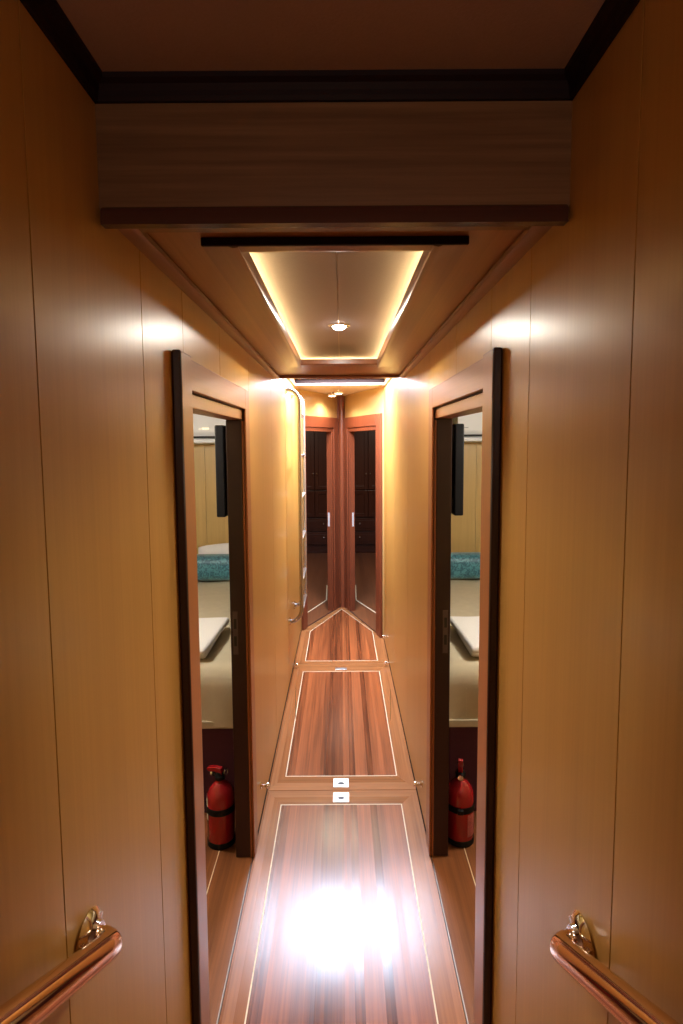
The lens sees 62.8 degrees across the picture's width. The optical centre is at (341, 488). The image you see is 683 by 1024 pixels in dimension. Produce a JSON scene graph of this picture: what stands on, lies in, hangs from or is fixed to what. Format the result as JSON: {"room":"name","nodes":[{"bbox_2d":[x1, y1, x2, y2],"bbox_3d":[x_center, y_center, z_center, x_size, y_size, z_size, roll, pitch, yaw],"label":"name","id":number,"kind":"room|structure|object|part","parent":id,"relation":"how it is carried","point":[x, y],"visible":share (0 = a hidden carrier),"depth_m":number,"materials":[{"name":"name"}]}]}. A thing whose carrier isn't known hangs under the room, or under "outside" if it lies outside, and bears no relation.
{"room":"ship interior","nodes":[
{"label":"ship interior","id":0,"kind":"room"},
{"bbox_2d":[0,0,300,1023],"bbox_3d":[-0.407,0.298,1.856,0.070,2.500,6.250,0,5,0],"label":"wall","id":1,"kind":"structure","parent":0,"point":[93,805],"depth_m":0.84,"materials":[{"name":"brown wood"}]},
{"bbox_2d":[0,905,121,1023],"bbox_3d":[-0.341,0.364,0.206,0.061,0.764,1.242,0,5,0],"label":"handrail","id":2,"kind":"object","parent":1,"relation":"attached to","point":[98,944],"visible":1,"depth_m":0.65,"materials":[{"name":"brown wood"}]},
{"bbox_2d":[118,229,279,378],"bbox_3d":[-0.362,-0.538,2.050,0.031,0.016,2.265,0,5,0],"label":"trim","id":3,"kind":"structure","parent":1,"relation":"attached to","point":[143,242],"depth_m":1.29,"materials":[{"name":"brown wood"}]},
{"bbox_2d":[171,349,257,1023],"bbox_3d":[-0.394,0.600,1.810,0.092,1.906,1.003,0,5,0],"label":"door frame","id":4,"kind":"structure","parent":1,"relation":"in","point":[197,389],"depth_m":1.42,"materials":[{"name":"brown wood"}]},
{"bbox_3d":[-0.420,0.572,2.221,0.020,0.175,0.002,0,5,0],"label":"strike plate","id":5,"kind":"part","parent":4,"relation":"part of","materials":[{"name":"brown metal"}]},
{"bbox_2d":[215,425,227,516],"bbox_3d":[-0.531,-0.116,3.101,0.172,0.450,0.740,0,5,0],"label":"television","id":6,"kind":"object","parent":1,"relation":"attached to","point":[220,430],"visible":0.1,"depth_m":2.73,"materials":[{"name":"black plastic"}]},
{"bbox_2d":[260,782,269,788],"bbox_3d":[-0.345,1.340,2.531,0.041,0.030,0.030,0,5,0],"label":"door stop","id":7,"kind":"object","parent":1,"relation":"attached to","point":[267,785],"visible":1,"depth_m":2.52,"materials":[{"name":"silver metal"}]},
{"bbox_2d":[258,632,300,832],"bbox_3d":[-0.364,1.388,3.719,0.002,0.016,2.660,0,5,0],"label":"baseboard","id":8,"kind":"structure","parent":1,"relation":"attached to","point":[300,632],"depth_m":3.12,"materials":[{"name":"black wood"}]},
{"bbox_2d":[288,379,295,386],"bbox_3d":[-0.372,-0.781,3.854,0.014,0.032,1.360,0,5,0],"label":"trim","id":9,"kind":"structure","parent":1,"relation":"attached to","point":[292,381],"depth_m":4.26,"materials":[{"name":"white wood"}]},
{"bbox_2d":[286,385,306,625],"bbox_3d":[-0.321,0.111,4.083,0.104,1.682,0.462,0,5,0],"label":"ladder","id":10,"kind":"object","parent":1,"relation":"attached to","point":[300,402],"visible":1,"depth_m":3.93,"materials":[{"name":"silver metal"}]},
{"bbox_3d":[-0.322,0.094,4.283,0.101,1.648,0.028,0,5,0],"label":"rail","id":11,"kind":"part","parent":10,"relation":"part of","materials":[{"name":"silver metal"}]},
{"bbox_2d":[193,414,225,443],"bbox_3d":[-1.113,-0.472,4.098,1.020,0.290,0.192,0,5,0],"label":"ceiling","id":12,"kind":"structure","parent":0,"point":[203,426],"depth_m":4.01,"materials":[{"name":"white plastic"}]},
{"bbox_2d":[298,389,336,629],"bbox_3d":[-0.206,0.140,5.392,0.040,2.222,0.928,2,5,25],"label":"wall","id":13,"kind":"structure","parent":0,"point":[316,404],"depth_m":5.27,"materials":[{"name":"brown wood"}]},
{"bbox_2d":[301,415,338,630],"bbox_3d":[-0.218,0.285,5.353,0.069,1.940,0.777,2,5,25],"label":"door","id":14,"kind":"structure","parent":13,"relation":"in","point":[329,425],"depth_m":5.59,"materials":[{"name":"red wood"}]},
{"bbox_2d":[57,0,604,71],"bbox_3d":[-0.012,-0.553,-0.184,0.732,0.030,2.325,0,5,0],"label":"ceiling","id":15,"kind":"structure","parent":0,"point":[120,35],"depth_m":0.76,"materials":[{"name":"wood"}]},
{"bbox_2d":[95,101,571,232],"bbox_3d":[-0.011,-0.522,0.908,0.732,0.216,0.112,0,5,0],"label":"ceiling beam","id":16,"kind":"structure","parent":15,"relation":"attached to","point":[453,165],"depth_m":0.86,"materials":[{"name":"brown wood"}]},
{"bbox_3d":[-0.011,-0.427,0.891,0.720,0.030,0.062,0,5,0],"label":"bead moulding","id":17,"kind":"part","parent":16,"relation":"part of","materials":[{"name":"brown wood"}]},
{"bbox_2d":[147,230,523,375],"bbox_3d":[-0.012,-0.556,2.073,0.732,0.012,2.215,0,5,0],"label":"ceiling","id":18,"kind":"structure","parent":0,"point":[485,248],"depth_m":1.30,"materials":[{"name":"brown wood"}]},
{"bbox_2d":[201,236,468,367],"bbox_3d":[-0.012,-0.591,2.032,0.532,0.122,2.132,0,5,0],"label":"ceiling light panel","id":19,"kind":"object","parent":18,"relation":"attached to","point":[293,288],"visible":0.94,"depth_m":1.54,"materials":[{"name":"wood"}]},
{"bbox_3d":[-0.011,-0.531,1.863,0.367,0.027,1.669,0,5,0],"label":"frame","id":20,"kind":"part","parent":19,"relation":"part of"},
{"bbox_3d":[-0.012,-0.628,2.027,0.508,0.012,2.095,0,5,0],"label":"fabric panel","id":21,"kind":"part","parent":19,"relation":"part of","materials":[{"name":"beige fabric"}]},
{"bbox_2d":[328,323,349,329],"bbox_3d":[-0.009,-0.624,2.170,0.086,0.018,0.086,0,5,0],"label":"recessed light","id":22,"kind":"object","parent":19,"relation":"attached to","point":[337,326],"visible":1,"depth_m":2.15,"materials":[{"name":"silver metal"}]},
{"bbox_2d":[194,418,481,553],"bbox_3d":[0.002,0.269,4.264,3.998,2.150,0.014,0,5,0],"label":"wall","id":23,"kind":"structure","parent":0,"point":[211,529],"depth_m":4.25,"materials":[{"name":"beige wood"}]},
{"bbox_2d":[453,412,481,442],"bbox_3d":[1.224,-0.487,4.098,0.785,0.290,0.192,0,5,0],"label":"air conditioner","id":24,"kind":"object","parent":23,"relation":"attached to","point":[472,423],"visible":0.05,"depth_m":4.01,"materials":[{"name":"white plastic"}]},
{"bbox_2d":[296,385,382,395],"bbox_3d":[-0.014,-0.920,5.139,0.732,0.050,1.195,0,5,0],"label":"ceiling","id":25,"kind":"structure","parent":0,"point":[326,389],"depth_m":4.85,"materials":[{"name":"beige wood"}]},
{"bbox_2d":[204,553,476,1023],"bbox_3d":[0.009,1.400,3.881,4.000,0.040,10.100,0,5,0],"label":"floor","id":26,"kind":"structure","parent":0,"point":[225,894],"depth_m":2.15,"materials":[{"name":"brown wood"}]},
{"bbox_2d":[207,850,219,891],"bbox_3d":[-0.510,1.554,1.856,0.004,0.002,1.440,0,5,0],"label":"trim","id":27,"kind":"structure","parent":26,"relation":"attached to","point":[219,850],"depth_m":2.23,"materials":[{"name":"beige wood"}]},
{"bbox_2d":[205,765,235,849],"bbox_3d":[-0.514,1.342,2.385,0.123,0.332,0.123,-2,5,-19],"label":"fire extinguisher","id":28,"kind":"object","parent":26,"relation":"on","point":[220,798],"visible":0.97,"depth_m":2.34,"materials":[{"name":"red metal"}]},
{"bbox_3d":[-0.537,1.191,2.382,0.075,0.028,0.020,2,5,22],"label":"lever","id":29,"kind":"part","parent":28,"relation":"part of","materials":[{"name":"red"}]},
{"bbox_2d":[216,859,252,1023],"bbox_3d":[-0.366,1.554,1.866,0.004,0.007,0.860,0,5,0],"label":"trim","id":30,"kind":"structure","parent":26,"relation":"attached to","point":[252,859],"depth_m":1.89,"materials":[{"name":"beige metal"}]},
{"bbox_2d":[198,581,295,812],"bbox_3d":[-0.823,1.073,3.396,1.239,0.702,1.770,0,5,0],"label":"bed","id":31,"kind":"object","parent":26,"relation":"on","point":[213,596],"visible":0.16,"depth_m":2.56,"materials":[{"name":"white fabric"}]},
{"bbox_2d":[197,554,228,580],"bbox_3d":[-0.952,0.570,4.081,0.961,0.188,0.170,0,5,0],"label":"bolster","id":32,"kind":"object","parent":31,"relation":"on","point":[210,567],"visible":0.12,"depth_m":4.00,"materials":[{"name":"teal fabric"}]},
{"bbox_2d":[198,543,228,553],"bbox_3d":[-0.776,0.525,4.218,0.600,0.244,0.100,0,5,0],"label":"pillow","id":33,"kind":"object","parent":31,"relation":"on","point":[223,548],"visible":0.12,"depth_m":4.18,"materials":[{"name":"white fabric"}]},
{"bbox_2d":[199,617,229,658],"bbox_3d":[-0.784,0.738,2.791,0.373,0.067,0.475,0,5,0],"label":"folded towel","id":34,"kind":"object","parent":31,"relation":"on","point":[210,629],"visible":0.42,"depth_m":2.80,"materials":[{"name":"white fabric"}]},
{"bbox_2d":[198,581,232,727],"bbox_3d":[-0.950,0.866,3.374,0.988,0.283,1.760,0,5,0],"label":"bedspread","id":35,"kind":"object","parent":31,"relation":"on","point":[213,596],"depth_m":2.54,"materials":[{"name":"beige fabric"}]},
{"bbox_2d":[306,427,326,552],"bbox_3d":[-0.616,-0.093,8.633,1.180,2.150,0.338,0,5,0],"label":"wardrobe","id":36,"kind":"object","parent":26,"relation":"on","point":[316,445],"visible":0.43,"depth_m":8.50,"materials":[{"name":"brown wood"}]},
{"bbox_3d":[-0.590,0.229,8.531,0.367,0.405,0.033,0,5,0],"label":"cupboard door","id":37,"kind":"part","parent":36,"relation":"part of","materials":[{"name":"brown wood"}]},
{"bbox_3d":[-0.595,-0.546,8.466,0.367,1.120,0.033,0,5,0],"label":"cupboard door","id":38,"kind":"part","parent":36,"relation":"part of","materials":[{"name":"brown wood"}]},
{"bbox_3d":[-0.401,0.546,8.560,0.740,0.195,0.029,0,5,0],"label":"drawer","id":39,"kind":"part","parent":36,"relation":"part of","materials":[{"name":"brown wood"}]},
{"bbox_3d":[-0.400,0.753,8.577,0.740,0.190,0.029,0,5,0],"label":"drawer","id":40,"kind":"part","parent":36,"relation":"part of","materials":[{"name":"brown wood"}]},
{"bbox_3d":[-0.222,-0.548,8.466,0.367,1.120,0.033,0,5,0],"label":"cupboard door","id":41,"kind":"part","parent":36,"relation":"part of","materials":[{"name":"brown wood"}]},
{"bbox_3d":[-0.217,0.226,8.531,0.367,0.405,0.033,0,5,0],"label":"cupboard door","id":42,"kind":"part","parent":36,"relation":"part of","materials":[{"name":"brown wood"}]},
{"bbox_2d":[294,607,388,664],"bbox_3d":[0.001,1.286,5.070,0.728,0.012,1.541,0,5,0],"label":"floor panel","id":43,"kind":"object","parent":26,"relation":"on","point":[339,637],"visible":0.94,"depth_m":4.75,"materials":[{"name":"brown wood"}]},
{"bbox_2d":[268,664,415,790],"bbox_3d":[0.001,1.415,3.523,0.728,0.015,1.558,0,5,0],"label":"floor panel","id":44,"kind":"object","parent":26,"relation":"on","point":[342,735],"visible":0.98,"depth_m":3.27,"materials":[{"name":"brown wood"}]},
{"bbox_2d":[218,790,466,1023],"bbox_3d":[0.002,1.550,1.915,0.728,0.015,1.661,0,5,0],"label":"floor panel","id":45,"kind":"object","parent":26,"relation":"on","point":[342,921],"visible":1,"depth_m":1.99,"materials":[{"name":"brown wood"}]},
{"bbox_2d":[354,426,375,552],"bbox_3d":[0.614,-0.102,8.633,1.180,2.150,0.338,0,5,0],"label":"wardrobe","id":46,"kind":"object","parent":26,"relation":"on","point":[364,441],"visible":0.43,"depth_m":8.50,"materials":[{"name":"brown wood"}]},
{"bbox_3d":[0.215,-0.551,8.466,0.367,1.120,0.033,0,5,0],"label":"cupboard door","id":47,"kind":"part","parent":46,"relation":"part of","materials":[{"name":"brown wood"}]},
{"bbox_3d":[0.220,0.223,8.531,0.367,0.405,0.033,0,5,0],"label":"cupboard door","id":48,"kind":"part","parent":46,"relation":"part of","materials":[{"name":"brown wood"}]},
{"bbox_3d":[0.409,0.541,8.560,0.740,0.195,0.029,0,5,0],"label":"drawer","id":49,"kind":"part","parent":46,"relation":"part of","materials":[{"name":"brown wood"}]},
{"bbox_3d":[0.410,0.748,8.577,0.740,0.190,0.029,0,5,0],"label":"drawer","id":50,"kind":"part","parent":46,"relation":"part of","materials":[{"name":"brown wood"}]},
{"bbox_3d":[0.593,0.221,8.531,0.367,0.405,0.033,0,5,0],"label":"cupboard door","id":51,"kind":"part","parent":46,"relation":"part of","materials":[{"name":"brown wood"}]},
{"bbox_3d":[0.588,-0.554,8.466,0.367,1.120,0.033,0,5,0],"label":"cupboard door","id":52,"kind":"part","parent":46,"relation":"part of","materials":[{"name":"brown wood"}]},
{"bbox_2d":[390,579,479,810],"bbox_3d":[0.838,1.062,3.396,1.239,0.702,1.770,0,5,0],"label":"bed","id":53,"kind":"object","parent":26,"relation":"on","point":[465,593],"visible":0.14,"depth_m":2.55,"materials":[{"name":"white fabric"}]},
{"bbox_2d":[450,616,478,656],"bbox_3d":[0.756,0.728,2.791,0.373,0.067,0.475,0,5,0],"label":"folded towel","id":54,"kind":"object","parent":53,"relation":"on","point":[467,628],"visible":0.36,"depth_m":2.77,"materials":[{"name":"white fabric"}]},
{"bbox_2d":[449,579,479,718],"bbox_3d":[0.962,0.853,3.374,0.988,0.283,1.760,0,5,0],"label":"bedspread","id":55,"kind":"object","parent":53,"relation":"on","point":[465,593],"depth_m":2.55,"materials":[{"name":"beige fabric"}]},
{"bbox_2d":[451,552,479,578],"bbox_3d":[0.960,0.557,4.081,0.961,0.188,0.170,0,5,0],"label":"bolster","id":56,"kind":"object","parent":53,"relation":"on","point":[464,565],"visible":0.09,"depth_m":4.00,"materials":[{"name":"teal fabric"}]},
{"bbox_2d":[431,857,468,1023],"bbox_3d":[0.370,1.549,1.866,0.004,0.007,0.860,0,5,0],"label":"trim","id":57,"kind":"structure","parent":26,"relation":"on","point":[431,857],"depth_m":1.89,"materials":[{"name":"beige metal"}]},
{"bbox_2d":[448,758,474,847],"bbox_3d":[0.506,1.315,2.389,0.123,0.373,0.123,-4,6,-37],"label":"fire extinguisher","id":58,"kind":"object","parent":26,"relation":"on","point":[461,802],"visible":0.93,"depth_m":2.35,"materials":[{"name":"red metal"}]},
{"bbox_3d":[0.502,1.165,2.362,0.020,0.070,0.041,0,5,10],"label":"lever","id":59,"kind":"part","parent":58,"relation":"part of","materials":[{"name":"red"}]},
{"bbox_2d":[464,848,475,886],"bbox_3d":[0.515,1.547,1.856,0.004,0.002,1.440,0,5,0],"label":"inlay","id":60,"kind":"structure","parent":26,"relation":"in","point":[464,848],"depth_m":2.24,"materials":[{"name":"beige wood"}]},
{"bbox_2d":[337,396,344,606],"bbox_3d":[0.007,0.140,5.737,0.110,2.162,0.110,0,5,0],"label":"post","id":61,"kind":"object","parent":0,"point":[340,399],"visible":0.6,"depth_m":5.68,"materials":[{"name":"red wood"}]},
{"bbox_2d":[345,386,383,638],"bbox_3d":[0.205,0.147,5.275,0.040,2.222,1.132,-2,5,-18],"label":"wall","id":62,"kind":"structure","parent":0,"point":[371,401],"depth_m":4.87,"materials":[{"name":"brown wood"}]},
{"bbox_2d":[308,585,375,612],"bbox_3d":[0.008,1.198,6.045,0.817,0.001,1.265,0,5,0],"label":"trim","id":63,"kind":"structure","parent":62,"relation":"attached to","point":[326,585],"depth_m":6.04,"materials":[{"name":"beige wood"}]},
{"bbox_2d":[344,413,381,637],"bbox_3d":[0.209,0.291,5.247,0.069,1.940,0.958,-2,5,-18],"label":"door","id":64,"kind":"structure","parent":62,"relation":"in","point":[374,421],"depth_m":5.51,"materials":[{"name":"red wood"}]},
{"bbox_2d":[384,0,682,1023],"bbox_3d":[0.395,0.303,1.742,0.070,2.500,6.020,0,5,0],"label":"wall","id":65,"kind":"structure","parent":0,"point":[587,324],"depth_m":0.82,"materials":[{"name":"brown wood"}]},
{"bbox_2d":[20,0,639,103],"bbox_3d":[-0.011,-0.517,-0.242,0.732,0.033,2.205,0,5,0],"label":"trim","id":66,"kind":"structure","parent":65,"relation":"attached to","point":[558,84],"depth_m":0.84,"materials":[{"name":"brown wood"}]},
{"bbox_2d":[280,375,398,378],"bbox_3d":[-0.012,-0.634,3.163,0.672,0.016,0.039,0,5,0],"label":"trim","id":67,"kind":"structure","parent":65,"relation":"attached to","point":[281,376],"depth_m":3.14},
{"bbox_2d":[296,383,382,385],"bbox_3d":[-0.014,-0.849,4.539,0.730,0.015,0.012,0,5,0],"label":"trim","id":68,"kind":"structure","parent":65,"relation":"attached to","point":[306,383],"depth_m":4.53,"materials":[{"name":"beige"}]},
{"bbox_2d":[295,379,384,383],"bbox_3d":[-0.013,-0.790,3.854,0.732,0.180,1.386,0,5,0],"label":"trim","id":69,"kind":"structure","parent":65,"relation":"attached to","point":[297,381],"depth_m":4.54,"materials":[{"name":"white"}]},
{"bbox_2d":[383,378,391,386],"bbox_3d":[0.346,-0.785,3.854,0.014,0.032,1.360,0,5,0],"label":"trim","id":70,"kind":"structure","parent":65,"relation":"attached to","point":[387,380],"depth_m":4.22,"materials":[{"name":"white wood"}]},
{"bbox_2d":[384,640,425,832],"bbox_3d":[0.366,1.393,3.604,0.002,0.016,2.430,0,5,0],"label":"baseboard","id":71,"kind":"structure","parent":65,"relation":"attached to","point":[384,640],"depth_m":3.08,"materials":[{"name":"brown wood"}]},
{"bbox_2d":[413,780,421,787],"bbox_3d":[0.347,1.344,2.551,0.041,0.030,0.030,0,5,0],"label":"door stop","id":72,"kind":"object","parent":65,"relation":"attached to","point":[415,783],"visible":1,"depth_m":2.54,"materials":[{"name":"silver metal"}]},
{"bbox_3d":[0.343,1.344,2.551,0.034,0.027,0.027,0,5,0],"label":"knob","id":73,"kind":"part","parent":72,"relation":"part of","materials":[{"name":"silver metal"}]},
{"bbox_2d":[451,424,463,515],"bbox_3d":[0.513,-0.123,3.101,0.172,0.450,0.740,0,5,0],"label":"television","id":74,"kind":"object","parent":65,"relation":"attached to","point":[457,429],"visible":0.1,"depth_m":2.74,"materials":[{"name":"black plastic"}]},
{"bbox_2d":[426,347,502,1023],"bbox_3d":[0.386,0.595,1.810,0.092,1.906,1.003,0,5,0],"label":"door frame","id":75,"kind":"structure","parent":65,"relation":"in","point":[477,388],"depth_m":1.43,"materials":[{"name":"brown wood"}]},
{"bbox_3d":[0.412,0.566,2.221,0.020,0.175,0.002,0,5,0],"label":"strike plate","id":76,"kind":"part","parent":75,"relation":"part of","materials":[{"name":"brown metal"}]},
{"bbox_2d":[399,226,552,377],"bbox_3d":[0.339,-0.543,2.050,0.031,0.016,2.265,0,5,0],"label":"trim","id":77,"kind":"structure","parent":65,"relation":"attached to","point":[529,238],"depth_m":1.28,"materials":[{"name":"brown wood"}]},
{"bbox_2d":[550,909,678,1023],"bbox_3d":[0.330,0.388,0.229,0.061,0.764,1.242,0,5,0],"label":"handrail","id":78,"kind":"object","parent":65,"relation":"attached to","point":[572,948],"visible":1,"depth_m":0.68,"materials":[{"name":"varnished wood"},{"name":"chrome"}]},
{"bbox_3d":[-0.014,-0.829,3.485,0.732,0.040,0.636,0,5,0],"label":"ceiling","id":79,"kind":"structure","parent":0,"visible":0},
{"bbox_2d":[346,378,384,378],"bbox_3d":[-0.014,-0.889,4.170,0.728,0.055,0.738,0,5,0],"label":"deck hatch","id":80,"kind":"object","parent":79,"relation":"attached to","point":[346,378],"visible":0.07,"depth_m":4.52,"materials":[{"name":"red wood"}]}
]}

